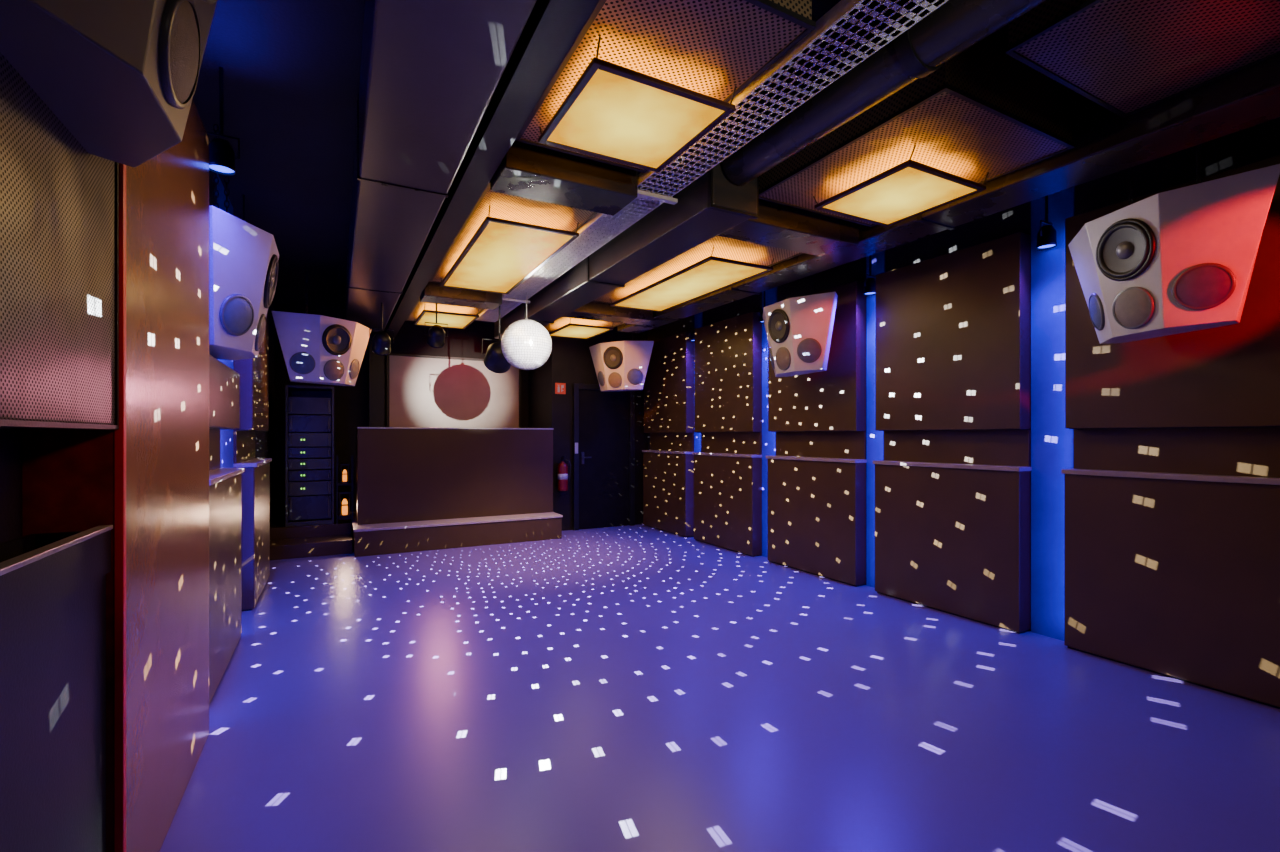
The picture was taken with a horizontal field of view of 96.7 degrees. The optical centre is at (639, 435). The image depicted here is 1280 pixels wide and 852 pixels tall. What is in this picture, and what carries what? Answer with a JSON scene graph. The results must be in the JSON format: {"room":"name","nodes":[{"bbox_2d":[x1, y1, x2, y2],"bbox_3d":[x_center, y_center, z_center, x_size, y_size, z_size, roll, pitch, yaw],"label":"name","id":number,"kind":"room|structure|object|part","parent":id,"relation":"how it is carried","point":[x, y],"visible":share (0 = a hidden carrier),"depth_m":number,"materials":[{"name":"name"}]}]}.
{"room":"entertainment venue","nodes":[
{"label":"entertainment venue","id":0,"kind":"room"},
{"bbox_2d":[0,170,273,543],"bbox_3d":[-2.495,-0.200,2.917,0.200,3.200,11.100,0,0,-28],"label":"wall","id":1,"kind":"structure","parent":0,"point":[10,439],"depth_m":1.46,"materials":[{"name":"black paint"}]},
{"bbox_2d":[0,52,118,428],"bbox_3d":[-1.116,-0.749,0.763,0.195,1.462,1.724,0,0,-28],"label":"wall panel","id":2,"kind":"object","parent":1,"relation":"attached to","point":[59,200],"visible":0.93,"depth_m":1.21,"materials":[{"name":"black metal"}]},
{"bbox_2d":[22,99,208,851],"bbox_3d":[-1.815,0.000,2.076,0.204,2.800,1.245,0,0,-28],"label":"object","id":3,"kind":"object","parent":1,"relation":"attached to","point":[147,478],"visible":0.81,"depth_m":1.84,"materials":[{"name":"brown wood"}]},
{"bbox_2d":[215,174,232,467],"bbox_3d":[-3.056,-0.200,4.188,0.012,3.200,0.700,0,0,-28],"label":"trim","id":4,"kind":"structure","parent":1,"relation":"attached to","point":[226,435],"depth_m":4.17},
{"bbox_2d":[209,354,239,428],"bbox_3d":[-2.543,-0.237,3.368,0.140,0.385,1.220,0,0,-28],"label":"wall panel","id":5,"kind":"object","parent":1,"relation":"attached to","point":[224,382],"visible":0.49,"depth_m":3.36,"materials":[{"name":"brown wood"}]},
{"bbox_2d":[209,429,244,703],"bbox_3d":[-2.531,0.677,3.374,0.168,1.445,1.240,0,0,-28],"label":"wall panel","id":6,"kind":"object","parent":1,"relation":"attached to","point":[225,484],"visible":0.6,"depth_m":3.36,"materials":[{"name":"brown wood"}]},
{"bbox_2d":[209,124,278,360],"bbox_3d":[-2.367,-1.104,3.338,0.413,1.247,1.108,0,0,-28],"label":"loudspeaker","id":7,"kind":"object","parent":1,"relation":"attached to","point":[243,257],"visible":0.84,"depth_m":3.09,"materials":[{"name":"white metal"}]},
{"bbox_3d":[-2.345,-1.430,3.145,0.022,0.595,0.022,0,0,17],"label":"chain","id":8,"kind":"part","parent":7,"relation":"part of","materials":[{"name":"black metal"}]},
{"bbox_3d":[-2.515,-1.430,3.463,0.022,0.595,0.022,0,0,17],"label":"chain","id":9,"kind":"part","parent":7,"relation":"part of","materials":[{"name":"black metal"}]},
{"bbox_2d":[233,308,268,430],"bbox_3d":[-3.455,-0.743,5.069,0.140,1.395,1.220,0,0,-28],"label":"wall panel","id":10,"kind":"object","parent":1,"relation":"attached to","point":[254,372],"visible":0.49,"depth_m":4.71,"materials":[{"name":"brown wood"}]},
{"bbox_2d":[233,430,271,610],"bbox_3d":[-3.443,0.677,5.075,0.168,1.445,1.240,0,0,-28],"label":"wall panel","id":11,"kind":"object","parent":1,"relation":"attached to","point":[256,476],"visible":0.81,"depth_m":4.67,"materials":[{"name":"brown wood"}]},
{"bbox_3d":[-3.451,0.818,5.071,0.150,1.135,1.220,0,0,-28],"label":"panel","id":12,"kind":"part","parent":11,"relation":"part of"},
{"bbox_2d":[274,303,527,517],"bbox_3d":[-3.431,-0.200,8.599,3.520,3.200,0.200,0,0,-28],"label":"wall","id":13,"kind":"structure","parent":0,"point":[350,402],"depth_m":8.11,"materials":[{"name":"black paint"}]},
{"bbox_2d":[386,353,520,427],"bbox_3d":[-2.819,-0.390,8.780,2.000,1.640,0.060,0,0,-28],"label":"projection screen","id":14,"kind":"object","parent":13,"relation":"attached to","point":[422,390],"visible":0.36,"depth_m":8.72,"materials":[{"name":"white fabric"}]},
{"bbox_2d":[528,326,647,530],"bbox_3d":[-0.815,-0.200,9.350,1.800,3.200,1.350,0,0,-28],"label":"wall","id":15,"kind":"structure","parent":0,"point":[570,361],"depth_m":8.50,"materials":[{"name":"black paint"}]},
{"bbox_2d":[555,383,565,393],"bbox_3d":[-1.172,-0.700,8.387,0.160,0.160,0.009,0,0,-28],"label":"sign","id":16,"kind":"object","parent":15,"relation":"attached to","point":[560,388],"visible":1,"depth_m":8.38,"materials":[{"name":"red plastic"}]},
{"bbox_2d":[558,456,570,490],"bbox_3d":[-1.125,0.542,8.308,0.195,0.515,0.162,0,0,23],"label":"fire extinguisher","id":17,"kind":"object","parent":15,"relation":"attached to","point":[562,467],"visible":1,"depth_m":8.24,"materials":[{"name":"red metal"}]},
{"bbox_2d":[573,383,634,529],"bbox_3d":[-0.535,0.310,8.680,1.020,2.180,0.095,0,0,-28],"label":"door","id":18,"kind":"structure","parent":15,"relation":"in","point":[603,422],"depth_m":8.68,"materials":[{"name":"black metal"}]},
{"bbox_2d":[575,443,577,453],"bbox_3d":[-0.942,0.180,8.444,0.050,0.160,0.006,0,0,-28],"label":"notice","id":19,"kind":"object","parent":18,"relation":"attached to","point":[576,444],"visible":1,"depth_m":8.44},
{"bbox_3d":[-0.800,0.330,8.518,0.140,0.180,0.060,0,0,-28],"label":"handle","id":20,"kind":"part","parent":18,"relation":"part of","materials":[{"name":"silver metal"}]},
{"bbox_2d":[193,0,1008,322],"bbox_3d":[-0.150,-1.850,4.174,5.520,0.100,11.100,0,0,-28],"label":"ceiling","id":21,"kind":"structure","parent":0,"point":[292,68],"depth_m":3.21,"materials":[{"name":"black paint"}]},
{"bbox_2d":[0,0,216,166],"bbox_3d":[-1.092,-1.242,1.172,0.413,1.103,1.108,0,0,-27],"label":"loudspeaker","id":22,"kind":"object","parent":21,"relation":"hanging from","point":[121,76],"visible":0.99,"depth_m":1.12,"materials":[{"name":"black metal"}]},
{"bbox_2d":[206,67,239,175],"bbox_3d":[-2.048,-1.550,2.783,0.116,0.500,0.116,0,0,15],"label":"spotlight","id":23,"kind":"object","parent":21,"relation":"in","point":[221,153],"visible":0.84,"depth_m":2.77,"materials":[{"name":"black metal"}]},
{"bbox_2d":[271,263,371,385],"bbox_3d":[-3.327,-1.184,6.053,0.413,1.247,1.108,0,0,28],"label":"loudspeaker","id":24,"kind":"object","parent":21,"relation":"hanging from","point":[316,349],"visible":1,"depth_m":5.86,"materials":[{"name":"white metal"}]},
{"bbox_3d":[-3.475,-1.510,5.929,0.022,0.595,0.022,0,0,-17],"label":"chain","id":25,"kind":"part","parent":24,"relation":"part of","materials":[{"name":"black metal"}]},
{"bbox_3d":[-3.305,-1.510,6.246,0.022,0.595,0.022,0,0,-17],"label":"chain","id":26,"kind":"part","parent":24,"relation":"part of","materials":[{"name":"black metal"}]},
{"bbox_2d":[345,0,536,331],"bbox_3d":[-1.841,-1.569,4.142,0.490,0.462,7.360,0,0,-28],"label":"air duct","id":27,"kind":"object","parent":21,"relation":"hanging from","point":[431,70],"visible":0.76,"depth_m":2.45,"materials":[{"name":"black metal"}]},
{"bbox_2d":[369,302,393,355],"bbox_3d":[-2.631,-1.086,5.798,0.223,0.539,0.219,0,0,19],"label":"spotlight","id":28,"kind":"object","parent":27,"relation":"hanging from","point":[382,343],"visible":1,"depth_m":5.74,"materials":[{"name":"black metal"}]},
{"bbox_2d":[406,297,483,320],"bbox_3d":[-2.311,-1.627,6.732,0.730,0.345,1.370,0,0,-28],"label":"ceiling box","id":29,"kind":"object","parent":21,"relation":"attached to","point":[418,307],"visible":0.23,"depth_m":6.57,"materials":[{"name":"metal"}]},
{"bbox_2d":[424,304,447,347],"bbox_3d":[-2.218,-1.204,6.191,0.229,0.501,0.228,0,0,17],"label":"spotlight","id":30,"kind":"object","parent":29,"relation":"hanging from","point":[436,336],"visible":0.94,"depth_m":6.12,"materials":[{"name":"black metal"}]},
{"bbox_2d":[414,305,478,328],"bbox_3d":[-2.328,-1.419,6.808,0.610,0.088,0.906,0,0,-28],"label":"ceiling lamp","id":31,"kind":"object","parent":29,"relation":"attached to","point":[454,320],"visible":0.98,"depth_m":6.74,"materials":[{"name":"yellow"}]},
{"bbox_2d":[417,312,474,327],"bbox_3d":[-2.328,-1.387,6.808,0.550,0.013,0.800,0,0,-28],"label":"diffuser","id":32,"kind":"object","parent":31,"relation":"attached to","point":[454,320],"depth_m":6.74,"materials":[{"name":"white plastic"}]},
{"bbox_2d":[420,282,501,309],"bbox_3d":[-1.826,-1.580,5.818,0.760,0.440,0.320,0,0,-28],"label":"cross beam","id":33,"kind":"structure","parent":21,"relation":"attached to","point":[433,292],"depth_m":5.71,"materials":[{"name":"black metal"}]},
{"bbox_2d":[386,0,599,339],"bbox_3d":[-1.291,-1.600,3.846,0.140,0.400,10.000,0,0,-28],"label":"ceiling beam","id":34,"kind":"structure","parent":21,"relation":"attached to","point":[552,27],"depth_m":2.57,"materials":[{"name":"black metal"}]},
{"bbox_2d":[429,182,596,282],"bbox_3d":[-1.106,-1.627,4.485,0.730,0.345,2.370,0,0,-28],"label":"ceiling box","id":35,"kind":"object","parent":21,"relation":"attached to","point":[502,206],"visible":0.2,"depth_m":3.77,"materials":[{"name":"metal"}]},
{"bbox_2d":[440,205,578,293],"bbox_3d":[-1.128,-1.419,4.569,0.630,0.088,1.876,0,0,-28],"label":"ceiling lamp","id":36,"kind":"object","parent":35,"relation":"attached to","point":[501,254],"visible":1,"depth_m":4.34,"materials":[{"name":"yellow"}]},
{"bbox_2d":[490,141,636,215],"bbox_3d":[-0.422,-1.580,3.200,0.760,0.440,0.320,0,0,-28],"label":"cross beam","id":37,"kind":"structure","parent":21,"relation":"attached to","point":[529,171],"depth_m":3.11,"materials":[{"name":"metal"}]},
{"bbox_2d":[544,317,623,332],"bbox_3d":[-0.878,-1.627,7.500,1.040,0.345,1.370,0,0,-28],"label":"ceiling box","id":38,"kind":"object","parent":21,"relation":"attached to","point":[562,321],"visible":0.02,"depth_m":7.38,"materials":[{"name":"metal"}]},
{"bbox_2d":[549,318,613,338],"bbox_3d":[-0.811,-1.419,7.565,0.610,0.088,0.906,0,0,-28],"label":"ceiling lamp","id":39,"kind":"object","parent":38,"relation":"attached to","point":[580,331],"visible":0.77,"depth_m":7.51,"materials":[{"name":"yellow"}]},
{"bbox_2d":[551,325,608,337],"bbox_3d":[-0.811,-1.387,7.565,0.550,0.013,0.800,0,0,-28],"label":"diffuser","id":40,"kind":"object","parent":39,"relation":"attached to","point":[569,331],"depth_m":7.51,"materials":[{"name":"white plastic"}]},
{"bbox_2d":[563,301,652,324],"bbox_3d":[-0.389,-1.580,6.588,1.060,0.440,0.320,0,0,-28],"label":"cross beam","id":41,"kind":"structure","parent":21,"relation":"attached to","point":[599,311],"depth_m":6.50,"materials":[{"name":"black metal"}]},
{"bbox_2d":[589,331,653,391],"bbox_3d":[-0.297,-1.284,8.207,1.108,1.247,0.413,0,0,30],"label":"loudspeaker","id":42,"kind":"object","parent":21,"relation":"hanging from","point":[619,365],"visible":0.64,"depth_m":8.04,"materials":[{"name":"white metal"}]},
{"bbox_2d":[494,120,758,338],"bbox_3d":[-0.626,-1.544,5.463,0.344,0.512,4.980,0,0,-28],"label":"air duct","id":43,"kind":"object","parent":21,"relation":"hanging from","point":[712,204],"visible":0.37,"depth_m":3.98,"materials":[{"name":"black metal"}]},
{"bbox_2d":[515,0,815,172],"bbox_3d":[0.005,-1.627,2.414,0.730,0.345,1.270,0,0,-28],"label":"ceiling panel","id":44,"kind":"object","parent":21,"relation":"attached to","point":[710,48],"visible":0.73,"depth_m":2.11,"materials":[{"name":"metal"}]},
{"bbox_2d":[539,37,736,172],"bbox_3d":[-0.036,-1.419,2.534,0.650,0.088,0.696,0,0,-28],"label":"ceiling lamp","id":45,"kind":"object","parent":44,"relation":"attached to","point":[613,112],"visible":1,"depth_m":2.46,"materials":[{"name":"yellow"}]},
{"bbox_2d":[547,69,724,167],"bbox_3d":[-0.036,-1.387,2.534,0.590,0.013,0.590,0,0,-28],"label":"diffuser","id":46,"kind":"object","parent":45,"relation":"attached to","point":[614,116],"depth_m":2.50,"materials":[{"name":"white"}]},
{"bbox_2d":[689,315,695,341],"bbox_3d":[0.736,-1.550,7.770,0.116,0.500,0.116,0,0,15],"label":"recessed light","id":47,"kind":"object","parent":21,"relation":"in","point":[691,333],"visible":0.52,"depth_m":7.75,"materials":[{"name":"black metal"}]},
{"bbox_2d":[593,236,802,303],"bbox_3d":[0.327,-1.627,5.253,1.040,0.345,2.370,0,0,-28],"label":"ceiling box","id":48,"kind":"object","parent":21,"relation":"attached to","point":[724,247],"visible":0.03,"depth_m":4.65,"materials":[{"name":"metal"}]},
{"bbox_2d":[610,247,773,311],"bbox_3d":[0.393,-1.419,5.362,0.630,0.088,1.876,0,0,-28],"label":"ceiling lamp","id":49,"kind":"object","parent":48,"relation":"attached to","point":[711,274],"visible":1,"depth_m":5.15,"materials":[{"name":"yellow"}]},
{"bbox_2d":[476,0,947,321],"bbox_3d":[-0.051,-1.607,3.608,0.340,0.385,8.007,0,0,-28],"label":"cable tray","id":50,"kind":"object","parent":21,"relation":"hanging from","point":[892,21],"visible":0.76,"depth_m":2.46,"materials":[{"name":"metal"}]},
{"bbox_2d":[482,306,510,372],"bbox_3d":[-1.538,-1.050,6.188,0.337,0.740,0.340,0,0,15],"label":"spotlight","id":51,"kind":"object","parent":50,"relation":"hanging from","point":[495,361],"visible":0.67,"depth_m":6.08,"materials":[{"name":"black metal"}]},
{"bbox_2d":[501,292,551,369],"bbox_3d":[-1.134,-1.049,5.690,0.502,0.780,0.503,0,0,-28],"label":"ball","id":52,"kind":"object","parent":50,"relation":"hanging from","point":[526,344],"visible":1,"depth_m":5.51,"materials":[{"name":"metal"}]},
{"bbox_2d":[759,291,764,322],"bbox_3d":[1.421,-1.550,6.492,0.116,0.500,0.116,0,0,15],"label":"recessed light","id":53,"kind":"object","parent":21,"relation":"in","point":[761,312],"visible":0.37,"depth_m":6.47,"materials":[{"name":"black metal"}]},
{"bbox_2d":[717,199,858,257],"bbox_3d":[1.024,-1.580,3.953,1.060,0.440,0.320,0,0,-28],"label":"cross beam","id":54,"kind":"structure","parent":21,"relation":"attached to","point":[777,225],"depth_m":3.87,"materials":[{"name":"black metal"}]},
{"bbox_2d":[763,275,837,376],"bbox_3d":[1.489,-1.234,5.536,0.413,1.247,1.108,0,0,-22],"label":"loudspeaker","id":55,"kind":"object","parent":21,"relation":"hanging from","point":[799,330],"visible":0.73,"depth_m":5.28,"materials":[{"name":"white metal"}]},
{"bbox_3d":[1.624,-1.560,5.397,0.022,0.595,0.022,0,0,23],"label":"chain","id":56,"kind":"part","parent":55,"relation":"part of","materials":[{"name":"black metal"}]},
{"bbox_2d":[863,255,875,295],"bbox_3d":[2.108,-1.550,5.210,0.116,0.500,0.116,0,0,15],"label":"spotlight","id":57,"kind":"object","parent":21,"relation":"hanging from","point":[870,283],"visible":0.85,"depth_m":5.18,"materials":[{"name":"black metal"}]},
{"bbox_2d":[722,0,1045,184],"bbox_3d":[1.458,-1.613,1.576,0.246,0.373,3.800,0,0,-28],"label":"duct","id":58,"kind":"object","parent":21,"relation":"hanging from","point":[955,26],"visible":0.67,"depth_m":2.33,"materials":[{"name":"black metal"}]},
{"bbox_2d":[759,34,1074,226],"bbox_3d":[1.444,-1.627,3.168,1.040,0.345,1.240,0,0,-28],"label":"ceiling panel","id":59,"kind":"object","parent":21,"relation":"attached to","point":[985,110],"visible":0.7,"depth_m":2.79,"materials":[{"name":"metal"}]},
{"bbox_2d":[813,145,988,226],"bbox_3d":[1.494,-1.419,3.309,0.650,0.088,0.696,0,0,-28],"label":"ceiling lamp","id":60,"kind":"object","parent":59,"relation":"attached to","point":[909,189],"visible":1,"depth_m":3.25,"materials":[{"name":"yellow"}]},
{"bbox_2d":[823,167,975,223],"bbox_3d":[1.494,-1.387,3.309,0.590,0.013,0.590,0,0,-28],"label":"diffuser","id":61,"kind":"object","parent":60,"relation":"attached to","point":[905,193],"depth_m":3.28,"materials":[{"name":"white plastic"}]},
{"bbox_2d":[617,55,1279,332],"bbox_3d":[1.803,-1.600,4.087,0.356,0.400,8.300,0,0,-28],"label":"ceiling beam","id":62,"kind":"structure","parent":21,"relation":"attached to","point":[1106,143],"depth_m":2.92,"materials":[{"name":"black metal"}]},
{"bbox_2d":[1036,196,1056,249],"bbox_3d":[2.801,-1.550,3.919,0.116,0.500,0.116,0,0,15],"label":"spotlight","id":63,"kind":"object","parent":21,"relation":"hanging from","point":[1046,236],"visible":0.89,"depth_m":3.89,"materials":[{"name":"black metal"}]},
{"bbox_2d":[1005,0,1279,117],"bbox_3d":[2.267,-1.663,1.783,0.980,0.275,1.620,0,0,-28],"label":"ceiling box","id":64,"kind":"object","parent":21,"relation":"attached to","point":[1126,57],"visible":1,"depth_m":2.23,"materials":[{"name":"metal"}]},
{"bbox_2d":[1068,144,1279,343],"bbox_3d":[2.795,-1.184,3.108,0.413,1.247,1.108,0,0,-7],"label":"loudspeaker","id":65,"kind":"object","parent":21,"relation":"hanging from","point":[1180,260],"visible":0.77,"depth_m":2.88,"materials":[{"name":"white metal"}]},
{"bbox_3d":[2.844,-1.510,3.296,0.022,0.595,0.022,0,0,38],"label":"chain","id":66,"kind":"part","parent":65,"relation":"part of","materials":[{"name":"black metal"}]},
{"bbox_3d":[2.888,-1.510,2.938,0.022,0.595,0.022,0,0,38],"label":"chain","id":67,"kind":"part","parent":65,"relation":"part of","materials":[{"name":"black metal"}]},
{"bbox_2d":[159,524,1279,851],"bbox_3d":[-0.150,1.450,4.174,5.520,0.100,11.100,0,0,-28],"label":"floor","id":68,"kind":"structure","parent":0,"point":[639,687],"depth_m":2.78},
{"bbox_2d":[0,525,112,851],"bbox_3d":[-1.111,0.822,0.766,0.162,1.157,1.720,0,0,-28],"label":"base cabinet","id":69,"kind":"object","parent":68,"relation":"on","point":[53,585],"visible":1,"depth_m":1.27,"materials":[{"name":"wood"}]},
{"bbox_3d":[-1.054,0.249,0.797,0.032,0.012,1.720,0,0,-28],"label":"rim trim","id":70,"kind":"part","parent":69,"relation":"part of","materials":[{"name":"wood"}]},
{"bbox_2d":[270,513,352,559],"bbox_3d":[-4.177,1.250,7.229,0.900,0.300,1.490,0,0,-28],"label":"steps","id":71,"kind":"structure","parent":68,"relation":"on","point":[291,542],"depth_m":6.78,"materials":[{"name":"brown wood"}]},
{"bbox_2d":[285,385,333,526],"bbox_3d":[-4.178,0.240,7.220,0.520,1.720,0.525,0,0,-28],"label":"equipment rack","id":72,"kind":"object","parent":71,"relation":"on","point":[309,410],"visible":1,"depth_m":7.03,"materials":[{"name":"black metal"}]},
{"bbox_2d":[336,455,352,523],"bbox_3d":[-3.754,0.675,7.235,0.186,0.850,0.206,0,0,-28],"label":"stand","id":73,"kind":"object","parent":71,"relation":"on","point":[351,482],"visible":0.96,"depth_m":7.18,"materials":[{"name":"black metal"}]},
{"bbox_2d":[339,491,350,517],"bbox_3d":[-3.754,0.870,7.235,0.140,0.320,0.140,0,0,-28],"label":"lantern","id":74,"kind":"object","parent":73,"relation":"on","point":[345,504],"visible":1,"depth_m":7.20,"materials":[{"name":"black metal"}]},
{"bbox_3d":[-3.754,0.900,7.235,0.068,0.200,0.068,0,0,-28],"label":"glass","id":75,"kind":"part","parent":74,"relation":"part of","materials":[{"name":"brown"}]},
{"bbox_2d":[340,464,349,483],"bbox_3d":[-3.754,0.480,7.235,0.105,0.240,0.105,0,0,-28],"label":"lantern","id":76,"kind":"object","parent":73,"relation":"on","point":[344,474],"visible":1,"depth_m":7.21,"materials":[{"name":"black metal"}]},
{"bbox_3d":[-3.754,0.502,7.235,0.051,0.150,0.051,0,0,-28],"label":"glass","id":77,"kind":"part","parent":76,"relation":"part of","materials":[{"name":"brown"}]},
{"bbox_2d":[350,512,562,556],"bbox_3d":[-2.588,1.240,7.927,2.550,0.320,1.742,0,0,-28],"label":"stage platform","id":78,"kind":"object","parent":68,"relation":"on","point":[412,536],"visible":0.7,"depth_m":7.11,"materials":[{"name":"brown wood"}]},
{"bbox_2d":[368,331,383,426],"bbox_3d":[-3.783,-0.360,8.155,0.200,2.880,0.250,0,0,-28],"label":"column","id":79,"kind":"structure","parent":78,"relation":"on","point":[375,362],"depth_m":8.04,"materials":[{"name":"black metal"}]},
{"bbox_2d":[356,427,553,524],"bbox_3d":[-2.482,0.485,7.772,2.500,1.190,0.656,0,0,-28],"label":"booth","id":80,"kind":"object","parent":78,"relation":"on","point":[404,474],"visible":1,"depth_m":7.41,"materials":[{"name":"brown wood"}]},
{"bbox_3d":[-3.572,0.495,7.213,0.040,1.170,0.610,0,0,-28],"label":"panel","id":81,"kind":"part","parent":80,"relation":"part of","materials":[{"name":"brown wood"}]},
{"bbox_3d":[-2.340,-0.100,7.507,2.500,0.020,0.056,0,0,-28],"label":"trim","id":82,"kind":"part","parent":80,"relation":"part of","materials":[{"name":"wood"}]},
{"bbox_2d":[648,117,1279,630],"bbox_3d":[2.513,-0.200,4.837,0.200,3.200,9.750,0,0,-28],"label":"wall","id":83,"kind":"structure","parent":0,"point":[1259,142],"depth_m":4.09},
{"bbox_2d":[642,433,693,537],"bbox_3d":[0.397,0.677,8.394,0.168,1.445,1.240,0,0,-28],"label":"wall panel","id":84,"kind":"object","parent":83,"relation":"attached to","point":[668,466],"visible":0.88,"depth_m":8.22,"materials":[{"name":"brown wood"}]},
{"bbox_2d":[644,331,693,432],"bbox_3d":[0.409,-0.743,8.400,0.140,1.395,1.220,0,0,-28],"label":"wall panel","id":85,"kind":"object","parent":83,"relation":"attached to","point":[669,380],"visible":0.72,"depth_m":8.20,"materials":[{"name":"brown wood"}]},
{"bbox_2d":[694,312,702,451],"bbox_3d":[0.801,-0.200,7.805,0.012,3.200,0.190,0,0,-28],"label":"trim","id":86,"kind":"structure","parent":83,"relation":"attached to","point":[698,317],"depth_m":7.79,"materials":[{"name":"blue"}]},
{"bbox_2d":[692,432,761,556],"bbox_3d":[1.068,0.677,7.142,0.168,1.445,1.240,0,0,-28],"label":"wall panel","id":87,"kind":"object","parent":83,"relation":"attached to","point":[728,465],"visible":1,"depth_m":6.99,"materials":[{"name":"brown wood"}]},
{"bbox_2d":[694,312,761,432],"bbox_3d":[1.080,-0.743,7.149,0.140,1.395,1.220,0,0,-28],"label":"wall panel","id":88,"kind":"object","parent":83,"relation":"attached to","point":[728,352],"visible":0.92,"depth_m":6.99,"materials":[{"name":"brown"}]},
{"bbox_2d":[762,287,776,557],"bbox_3d":[1.486,-0.200,6.527,0.012,3.200,0.250,0,0,-28],"label":"trim","id":89,"kind":"structure","parent":83,"relation":"attached to","point":[768,438],"depth_m":6.58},
{"bbox_2d":[766,431,866,586],"bbox_3d":[1.767,0.677,5.838,0.168,1.445,1.240,0,0,-28],"label":"wall panel","id":90,"kind":"object","parent":83,"relation":"attached to","point":[817,480],"visible":0.99,"depth_m":5.69,"materials":[{"name":"brown wood"}]},
{"bbox_2d":[768,281,865,431],"bbox_3d":[1.779,-0.743,5.845,0.140,1.395,1.220,0,0,-28],"label":"wall panel","id":91,"kind":"object","parent":83,"relation":"attached to","point":[832,399],"visible":0.67,"depth_m":5.50,"materials":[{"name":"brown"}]},
{"bbox_2d":[866,251,884,587],"bbox_3d":[2.174,-0.200,5.245,0.012,3.200,0.200,0,0,-28],"label":"trim","id":92,"kind":"structure","parent":83,"relation":"attached to","point":[874,438],"depth_m":5.28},
{"bbox_2d":[872,430,1031,633],"bbox_3d":[2.443,0.677,4.578,0.168,1.445,1.240,0,0,-28],"label":"wall panel","id":93,"kind":"object","parent":83,"relation":"attached to","point":[953,507],"visible":1,"depth_m":4.43,"materials":[{"name":"brown wood"}]},
{"bbox_2d":[876,232,1030,430],"bbox_3d":[2.455,-0.743,4.584,0.140,1.395,1.220,0,0,-28],"label":"wall panel","id":94,"kind":"object","parent":83,"relation":"attached to","point":[953,330],"visible":1,"depth_m":4.42,"materials":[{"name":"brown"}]},
{"bbox_2d":[1031,186,1074,640],"bbox_3d":[2.866,-0.200,3.954,0.012,3.200,0.270,0,0,-28],"label":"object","id":95,"kind":"structure","parent":83,"relation":"attached to","point":[1052,444],"depth_m":3.96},
{"bbox_2d":[1061,427,1279,708],"bbox_3d":[3.152,0.677,3.256,0.168,1.445,1.240,0,0,-28],"label":"wall panel","id":96,"kind":"object","parent":83,"relation":"attached to","point":[1172,535],"visible":1,"depth_m":3.27,"materials":[{"name":"brown wood"}]},
{"bbox_2d":[1065,155,1279,428],"bbox_3d":[3.164,-0.743,3.262,0.140,1.395,1.220,0,0,-28],"label":"wall panel","id":97,"kind":"object","parent":83,"relation":"attached to","point":[1228,376],"visible":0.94,"depth_m":3.25,"materials":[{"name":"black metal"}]}
]}

